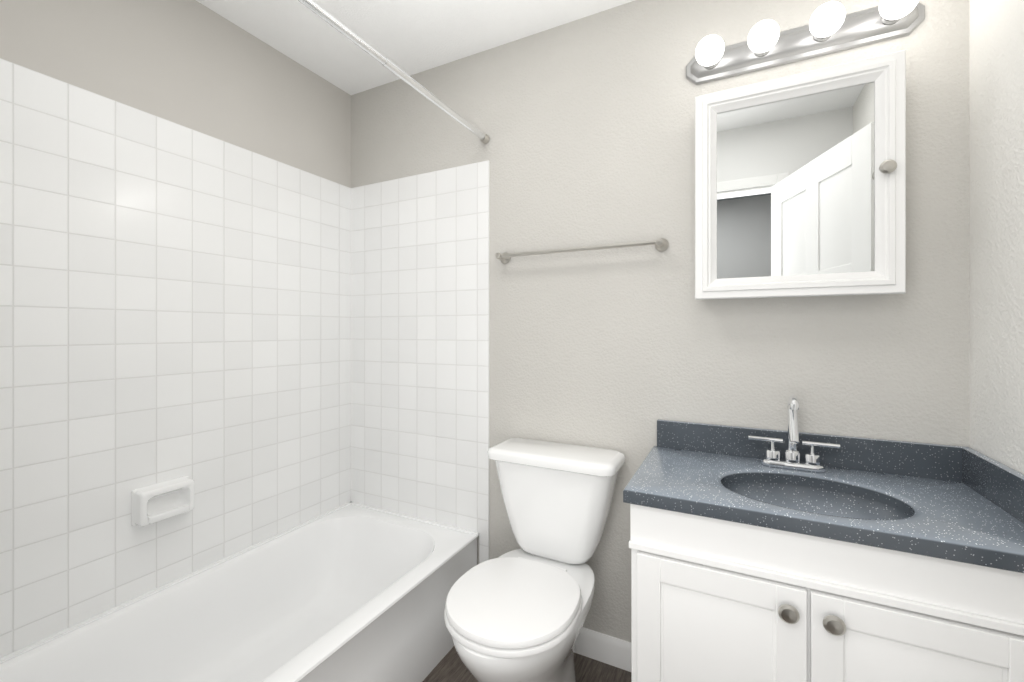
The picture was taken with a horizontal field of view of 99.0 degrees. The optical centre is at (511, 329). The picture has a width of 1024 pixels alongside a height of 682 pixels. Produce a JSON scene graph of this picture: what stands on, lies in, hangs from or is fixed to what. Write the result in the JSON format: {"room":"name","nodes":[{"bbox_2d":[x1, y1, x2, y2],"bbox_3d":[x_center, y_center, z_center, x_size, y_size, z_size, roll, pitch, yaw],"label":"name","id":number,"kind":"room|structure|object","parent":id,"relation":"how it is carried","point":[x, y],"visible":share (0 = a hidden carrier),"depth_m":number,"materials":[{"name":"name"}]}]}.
{"room":"bathroom","nodes":[
{"label":"bathroom","id":0,"kind":"room"},
{"bbox_2d":[0,0,350,187],"bbox_3d":[-1.258,0.021,1.559,0.120,2.470,1.640,0,0,27],"label":"wall","id":1,"kind":"structure","parent":0,"point":[196,65],"depth_m":1.60,"materials":[{"name":"paint"}]},
{"bbox_2d":[0,58,350,657],"bbox_3d":[-1.174,0.079,1.583,0.008,1.620,1.520,0,0,27],"label":"tiled wall","id":2,"kind":"structure","parent":1,"relation":"attached to","point":[175,300],"depth_m":1.47,"materials":[{"name":"white tile"}]},
{"bbox_2d":[131,475,193,526],"bbox_3d":[-1.180,0.584,1.491,0.064,0.120,0.168,0,0,27],"label":"soap dish","id":3,"kind":"object","parent":2,"relation":"attached to","point":[157,502],"visible":1,"depth_m":1.48,"materials":[{"name":"white ceramic"}]},
{"bbox_2d":[196,0,634,94],"bbox_3d":[-0.132,-1.264,1.055,2.585,0.100,1.760,0,0,27],"label":"ceiling","id":4,"kind":"structure","parent":0,"point":[410,37],"depth_m":1.75,"materials":[{"name":"paint"}]},
{"bbox_2d":[422,645,630,681],"bbox_3d":[-0.466,1.306,0.395,2.585,0.100,3.240,0,0,27],"label":"floor","id":5,"kind":"structure","parent":0,"point":[450,667],"depth_m":1.61,"materials":[{"name":"wood"}]},
{"bbox_2d":[0,501,478,681],"bbox_3d":[-0.827,1.069,1.407,0.769,0.374,1.503,0,0,27],"label":"bathtub","id":6,"kind":"object","parent":5,"relation":"on","point":[350,591],"visible":0.96,"depth_m":1.59,"materials":[{"name":"white ceramic"}]},
{"bbox_2d":[444,438,624,681],"bbox_3d":[0.057,0.850,1.421,0.486,0.812,0.673,0,0,27],"label":"toilet","id":7,"kind":"object","parent":5,"relation":"on","point":[518,615],"visible":1,"depth_m":1.44,"materials":[{"name":"white ceramic"}]},
{"bbox_2d":[623,419,1023,681],"bbox_3d":[0.767,0.788,1.161,0.835,0.935,0.514,0,0,27],"label":"bathroom vanity","id":8,"kind":"object","parent":5,"relation":"on","point":[860,559],"visible":1,"depth_m":1.02,"materials":[{"name":"white paint"}]},
{"bbox_2d":[623,419,1023,586],"bbox_3d":[0.773,0.433,1.173,0.835,0.224,0.486,0,0,27],"label":"countertop","id":9,"kind":"structure","parent":8,"relation":"on","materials":[{"name":"stone"}]},
{"bbox_2d":[748,395,839,472],"bbox_3d":[0.840,0.305,1.306,0.234,0.221,0.092,0,0,27],"label":"faucet","id":10,"kind":"object","parent":9,"relation":"on","point":[811,462],"visible":0.98,"depth_m":1.30,"materials":[{"name":"silver metal"}]},
{"bbox_2d":[351,0,968,641],"bbox_3d":[0.239,0.021,1.786,2.585,2.470,0.120,0,0,27],"label":"wall","id":11,"kind":"structure","parent":0,"point":[585,124],"depth_m":1.60,"materials":[{"name":"paint"}]},
{"bbox_2d":[298,0,489,143],"bbox_3d":[-0.457,-0.827,1.220,0.038,0.038,1.517,0,0,27],"label":"rail","id":12,"kind":"object","parent":11,"relation":"attached to","point":[340,27],"visible":1,"depth_m":1.36,"materials":[{"name":"silver metal"}]},
{"bbox_2d":[351,160,488,563],"bbox_3d":[-0.464,0.263,2.071,0.817,1.987,0.008,0,0,27],"label":"tiled wall","id":13,"kind":"structure","parent":11,"relation":"attached to","point":[419,345],"depth_m":2.04,"materials":[{"name":"white tile"}]},
{"bbox_2d":[495,238,668,263],"bbox_3d":[0.239,-0.304,1.676,0.679,0.046,0.073,0,0,27],"label":"towel rail","id":14,"kind":"object","parent":11,"relation":"attached to","point":[661,244],"visible":1,"depth_m":1.62,"materials":[{"name":"silver metal"}]},
{"bbox_2d":[574,627,630,671],"bbox_3d":[0.211,1.206,1.726,0.697,0.100,0.013,0,0,27],"label":"baseboard","id":15,"kind":"structure","parent":11,"relation":"attached to","point":[604,648],"depth_m":1.65,"materials":[{"name":"white paint"}]},
{"bbox_2d":[695,50,905,299],"bbox_3d":[0.843,-0.426,1.329,0.525,0.655,0.142,0,0,27],"label":"upper cabinet","id":16,"kind":"object","parent":11,"relation":"attached to","point":[800,184],"visible":1,"depth_m":1.29,"materials":[{"name":"white paint"}]},
{"bbox_2d":[686,0,924,84],"bbox_3d":[0.859,-0.899,1.324,0.632,0.104,0.139,0,0,27],"label":"sconce","id":17,"kind":"object","parent":11,"relation":"attached to","point":[831,27],"visible":1,"depth_m":1.32,"materials":[{"name":"silver metal"}]},
{"bbox_2d":[969,0,1023,473],"bbox_3d":[0.940,0.021,0.444,0.120,2.470,1.640,0,0,27],"label":"wall","id":18,"kind":"structure","parent":0,"point":[996,230],"depth_m":1.08,"materials":[{"name":"paint"}]}
]}

